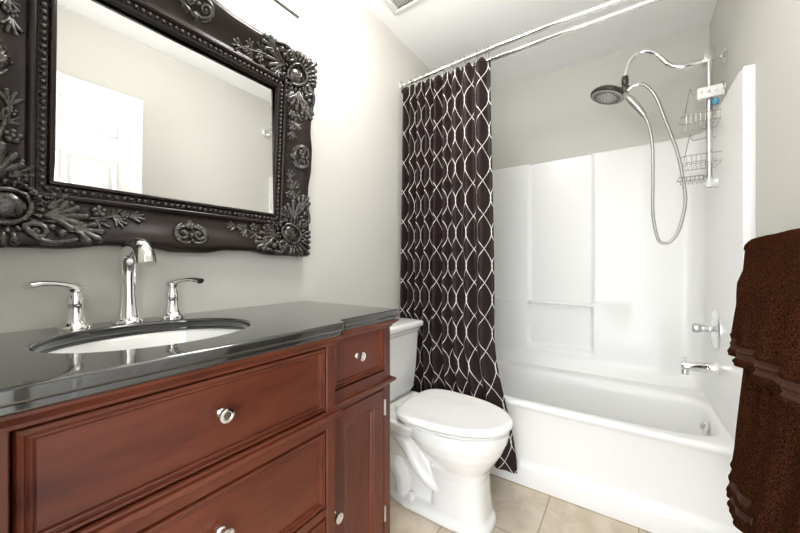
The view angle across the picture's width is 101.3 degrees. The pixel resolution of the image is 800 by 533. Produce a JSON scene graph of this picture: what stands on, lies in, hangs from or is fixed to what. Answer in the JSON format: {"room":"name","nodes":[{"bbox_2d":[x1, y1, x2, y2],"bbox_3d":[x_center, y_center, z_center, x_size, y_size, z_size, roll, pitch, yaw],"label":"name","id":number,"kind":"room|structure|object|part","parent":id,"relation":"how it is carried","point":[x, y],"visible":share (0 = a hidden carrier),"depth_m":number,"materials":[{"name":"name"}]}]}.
{"room":"bathroom","nodes":[
{"label":"bathroom","id":0,"kind":"room"},
{"bbox_2d":[0,0,435,437],"bbox_3d":[-0.357,-0.136,1.572,0.100,2.487,3.080,0,0,35],"label":"wall","id":1,"kind":"structure","parent":0,"point":[355,187],"depth_m":1.50,"materials":[{"name":"grey paint"}]},
{"bbox_2d":[0,0,317,256],"bbox_3d":[-0.629,-0.439,0.997,0.107,0.801,0.911,0,0,35],"label":"framed mirror","id":2,"kind":"object","parent":1,"relation":"attached to","point":[176,126],"visible":1,"depth_m":0.92,"materials":[{"name":"brown wood"}]},
{"bbox_3d":[-0.640,-0.439,1.005,0.015,0.527,0.633,4,2,35],"label":"bead trim","id":3,"kind":"part","parent":2,"relation":"part of","materials":[{"name":"plastic"}]},
{"bbox_2d":[54,0,274,212],"bbox_3d":[-0.644,-0.440,1.008,0.008,0.476,0.582,0,0,35],"label":"mirror glass","id":4,"kind":"object","parent":2,"relation":"attached to","point":[144,109],"depth_m":0.93,"materials":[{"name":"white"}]},
{"bbox_2d":[273,0,299,18],"bbox_3d":[-0.602,-1.019,0.975,0.176,0.192,0.682,0,0,35],"label":"vanity light","id":5,"kind":"object","parent":1,"relation":"attached to","point":[282,4],"visible":1,"depth_m":1.19,"materials":[{"name":"silver metal"}]},
{"bbox_2d":[399,0,660,94],"bbox_3d":[0.636,-1.095,1.580,1.523,0.080,0.100,0,0,35],"label":"curtain rod","id":6,"kind":"object","parent":1,"relation":"attached to","point":[609,3],"visible":0.88,"depth_m":1.53,"materials":[{"name":"silver metal"}]},
{"bbox_2d":[400,57,516,473],"bbox_3d":[0.276,-0.030,1.785,0.694,2.087,0.111,0,0,37],"label":"shower curtain","id":7,"kind":"object","parent":6,"relation":"hanging from","point":[447,281],"visible":0.86,"depth_m":1.78,"materials":[{"name":"fabric"}]},
{"bbox_2d":[390,473,651,532],"bbox_3d":[0.069,1.137,0.761,1.724,0.060,3.930,0,0,35],"label":"floor","id":8,"kind":"structure","parent":0,"point":[518,508],"depth_m":1.45,"materials":[{"name":"beige tile"}]},
{"bbox_2d":[0,318,398,532],"bbox_3d":[-0.535,0.645,0.768,0.513,0.924,1.230,0,0,35],"label":"vanity cabinet","id":9,"kind":"object","parent":8,"relation":"on","point":[296,439],"visible":0.94,"depth_m":0.64,"materials":[{"name":"brown wood"}]},
{"bbox_3d":[-0.350,0.293,0.640,0.022,0.168,0.530,0,0,35],"label":"drawer","id":10,"kind":"part","parent":9,"relation":"part of","materials":[{"name":"brown wood"}]},
{"bbox_2d":[0,301,398,416],"bbox_3d":[-0.535,0.165,0.768,0.532,0.035,1.218,0,0,35],"label":"countertop","id":11,"kind":"structure","parent":9,"relation":"on","point":[31,377],"depth_m":0.63,"materials":[{"name":"stone"}]},
{"bbox_2d":[22,238,203,329],"bbox_3d":[-0.683,0.037,0.825,0.179,0.219,0.346,0,0,35],"label":"faucet","id":12,"kind":"object","parent":11,"relation":"on","point":[134,253],"visible":1,"depth_m":0.84,"materials":[{"name":"silver metal"}]},
{"bbox_3d":[-0.787,0.044,0.750,0.026,0.026,0.109,0,0,10],"label":"lever","id":13,"kind":"part","parent":12,"relation":"part of","materials":[{"name":"silver metal"}]},
{"bbox_3d":[-0.780,0.096,0.788,0.062,0.102,0.062,0,0,35],"label":"handle","id":14,"kind":"part","parent":12,"relation":"part of","materials":[{"name":"silver metal"}]},
{"bbox_3d":[-0.674,0.037,0.837,0.177,0.219,0.066,0,0,35],"label":"spout","id":15,"kind":"part","parent":12,"relation":"part of","materials":[{"name":"silver metal"}]},
{"bbox_3d":[-0.664,0.096,0.956,0.062,0.102,0.062,0,0,35],"label":"handle","id":16,"kind":"part","parent":12,"relation":"part of","materials":[{"name":"silver metal"}]},
{"bbox_3d":[-0.626,0.044,0.951,0.109,0.026,0.026,0,0,7],"label":"lever","id":17,"kind":"part","parent":12,"relation":"part of","materials":[{"name":"silver metal"}]},
{"bbox_2d":[48,329,238,352],"bbox_3d":[-0.548,0.255,0.747,0.362,0.156,0.427,0,0,35],"label":"sink basin","id":18,"kind":"object","parent":11,"relation":"in","point":[179,336],"visible":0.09,"depth_m":0.86,"materials":[{"name":"white ceramic"}]},
{"bbox_3d":[-0.535,0.196,0.768,0.513,0.026,1.230,0,0,35],"label":"crown moulding","id":19,"kind":"part","parent":9,"relation":"part of","materials":[{"name":"brown wood"}]},
{"bbox_3d":[-0.339,0.515,0.632,0.026,0.029,0.029,0,0,35],"label":"knob","id":20,"kind":"part","parent":9,"relation":"part of","materials":[{"name":"silver metal"}]},
{"bbox_3d":[-0.339,0.285,0.632,0.026,0.029,0.029,0,0,35],"label":"knob","id":21,"kind":"part","parent":9,"relation":"part of","materials":[{"name":"silver metal"}]},
{"bbox_3d":[-0.350,0.527,0.640,0.022,0.200,0.530,0,0,35],"label":"drawer","id":22,"kind":"part","parent":9,"relation":"part of","materials":[{"name":"brown wood"}]},
{"bbox_3d":[-0.538,0.393,0.770,0.506,0.029,1.217,0,0,35],"label":"bead rail","id":23,"kind":"part","parent":9,"relation":"part of","materials":[{"name":"brown wood"}]},
{"bbox_3d":[-0.350,0.760,0.640,0.022,0.217,0.530,0,0,35],"label":"drawer","id":24,"kind":"part","parent":9,"relation":"part of","materials":[{"name":"brown wood"}]},
{"bbox_3d":[-0.176,0.697,0.914,0.026,0.029,0.029,0,0,35],"label":"knob","id":25,"kind":"part","parent":9,"relation":"part of","materials":[{"name":"silver metal"}]},
{"bbox_3d":[-0.129,0.276,1.022,0.022,0.153,0.234,0,0,35],"label":"drawer","id":26,"kind":"part","parent":9,"relation":"part of","materials":[{"name":"brown wood"}]},
{"bbox_3d":[-0.129,0.676,1.022,0.020,0.522,0.234,0,0,35],"label":"door","id":27,"kind":"part","parent":9,"relation":"part of","materials":[{"name":"brown wood"}]},
{"bbox_3d":[-0.123,0.275,1.006,0.026,0.029,0.029,0,0,35],"label":"knob","id":28,"kind":"part","parent":9,"relation":"part of","materials":[{"name":"silver metal"}]},
{"bbox_2d":[390,317,512,532],"bbox_3d":[0.154,0.702,1.549,0.731,0.811,0.446,0,0,35],"label":"toilet","id":29,"kind":"object","parent":8,"relation":"on","point":[445,445],"visible":0.82,"depth_m":1.42,"materials":[{"name":"white ceramic"}]},
{"bbox_3d":[-0.075,0.523,1.708,0.172,0.336,0.406,0,0,35],"label":"tank","id":30,"kind":"part","parent":29,"relation":"part of","materials":[{"name":"white ceramic"}]},
{"bbox_3d":[-0.066,0.325,1.702,0.195,0.058,0.446,0,0,35],"label":"tank lid","id":31,"kind":"part","parent":29,"relation":"part of","materials":[{"name":"white ceramic"}]},
{"bbox_3d":[0.152,0.898,1.551,0.710,0.417,0.368,0,0,35],"label":"bowl","id":32,"kind":"part","parent":29,"relation":"part of","materials":[{"name":"white ceramic"}]},
{"bbox_3d":[0.251,0.682,1.482,0.470,0.014,0.373,0,0,35],"label":"seat","id":33,"kind":"part","parent":29,"relation":"part of","materials":[{"name":"white plastic"}]},
{"bbox_3d":[0.253,0.656,1.481,0.491,0.026,0.396,0,0,35],"label":"lid","id":34,"kind":"part","parent":29,"relation":"part of","materials":[{"name":"white plastic"}]},
{"bbox_2d":[490,64,755,532],"bbox_3d":[0.897,0.179,1.957,1.522,1.855,0.817,0,0,35],"label":"bathtub","id":35,"kind":"object","parent":8,"relation":"on","point":[595,316],"visible":0.65,"depth_m":1.92,"materials":[{"name":"white plastic"}]},
{"bbox_2d":[490,359,742,532],"bbox_3d":[0.898,0.897,1.959,1.516,0.420,0.811,0,0,35],"label":"tub","id":36,"kind":"object","parent":35,"relation":"in","point":[654,456],"depth_m":1.53,"materials":[{"name":"white plastic"}]},
{"bbox_2d":[680,357,718,374],"bbox_3d":[1.447,0.488,1.589,0.134,0.086,0.060,0,0,35],"label":"tub spout","id":37,"kind":"object","parent":35,"relation":"attached to","point":[685,366],"visible":1,"depth_m":1.57,"materials":[{"name":"silver metal"}]},
{"bbox_3d":[1.436,0.761,1.548,0.029,0.067,0.068,0,0,35],"label":"overflow plate","id":38,"kind":"part","parent":35,"relation":"part of","materials":[{"name":"silver metal"}]},
{"bbox_2d":[692,310,720,349],"bbox_3d":[1.473,0.300,1.589,0.089,0.188,0.188,0,0,35],"label":"shower valve","id":39,"kind":"object","parent":35,"relation":"attached to","point":[714,328],"visible":1,"depth_m":1.55,"materials":[{"name":"silver metal"}]},
{"bbox_3d":[1.462,0.300,1.597,0.061,0.047,0.047,0,0,35],"label":"knob","id":40,"kind":"part","parent":39,"relation":"part of","materials":[{"name":"silver metal"}]},
{"bbox_2d":[360,0,716,90],"bbox_3d":[0.268,-1.420,1.049,1.724,0.080,3.230,0,0,35],"label":"ceiling","id":41,"kind":"structure","parent":0,"point":[438,33],"depth_m":1.89,"materials":[{"name":"white paint"}]},
{"bbox_2d":[385,0,420,12],"bbox_3d":[0.019,-1.374,1.567,0.300,0.012,0.300,0,0,35],"label":"ceiling vent","id":42,"kind":"object","parent":41,"relation":"in","point":[397,6],"visible":1,"depth_m":1.71,"materials":[{"name":"white plastic"}]},
{"bbox_2d":[491,23,709,169],"bbox_3d":[1.159,-0.136,2.336,1.524,2.487,0.100,0,0,35],"label":"wall","id":43,"kind":"structure","parent":0,"point":[553,115],"depth_m":2.17,"materials":[{"name":"grey paint"}]},
{"bbox_2d":[710,0,799,237],"bbox_3d":[0.979,-0.136,0.648,0.100,2.487,3.080,0,0,35],"label":"wall","id":44,"kind":"structure","parent":0,"point":[765,34],"depth_m":1.07,"materials":[{"name":"grey paint"}]},
{"bbox_2d":[590,47,727,244],"bbox_3d":[1.306,-0.627,1.698,0.556,1.034,0.171,0,0,35],"label":"shower","id":45,"kind":"object","parent":44,"relation":"attached to","point":[605,94],"visible":1,"depth_m":1.68,"materials":[{"name":"silver metal"}]},
{"bbox_3d":[1.224,-0.851,1.717,0.110,0.157,0.043,0,0,35],"label":"hand spray handle","id":46,"kind":"part","parent":45,"relation":"part of","materials":[{"name":"silver metal"}]},
{"bbox_3d":[1.374,-1.064,1.664,0.402,0.160,0.022,0,0,35],"label":"arm","id":47,"kind":"part","parent":45,"relation":"part of","materials":[{"name":"silver metal"}]},
{"bbox_2d":[676,48,725,187],"bbox_3d":[1.444,-0.702,1.573,0.175,0.662,0.134,0,0,35],"label":"shower caddy","id":48,"kind":"object","parent":45,"relation":"hanging from","point":[710,91],"visible":0.83,"depth_m":1.55,"materials":[{"name":"silver metal"}]},
{"bbox_3d":[1.422,-0.422,1.588,0.121,0.038,0.094,0,0,35],"label":"soap dish","id":49,"kind":"part","parent":48,"relation":"part of","materials":[{"name":"silver metal"}]},
{"bbox_2d":[680,134,720,170],"bbox_3d":[1.448,-0.560,1.570,0.166,0.159,0.134,0,0,35],"label":"wire basket","id":50,"kind":"object","parent":48,"relation":"on","point":[709,160],"depth_m":1.56,"materials":[{"name":"silver metal"}]},
{"bbox_2d":[678,82,725,132],"bbox_3d":[1.449,-0.768,1.572,0.166,0.186,0.119,0,0,35],"label":"wire basket","id":51,"kind":"object","parent":48,"relation":"on","point":[710,91],"depth_m":1.55,"materials":[{"name":"silver metal"}]},
{"bbox_3d":[1.460,-0.825,1.536,0.100,0.053,0.040,0,0,35],"label":"hook plate","id":52,"kind":"part","parent":48,"relation":"part of","materials":[{"name":"white plastic"}]},
{"bbox_3d":[0.911,-0.043,0.701,0.071,0.052,0.662,0,0,35],"label":"towel bar","id":53,"kind":"object","parent":44,"relation":"attached to","visible":0},
{"bbox_2d":[726,369,799,532],"bbox_3d":[0.859,0.340,0.757,0.135,0.819,0.642,0,0,35],"label":"bath towel","id":54,"kind":"object","parent":53,"relation":"hanging from","point":[763,488],"visible":0.48,"depth_m":0.77,"materials":[{"name":"brown fabric"}]},
{"bbox_2d":[727,228,799,415],"bbox_3d":[0.906,0.110,0.786,0.115,0.394,0.550,0,0,35],"label":"hand towel","id":55,"kind":"object","parent":54,"relation":"on","point":[765,332],"visible":1,"depth_m":0.75,"materials":[{"name":"brown fabric"}]}
]}

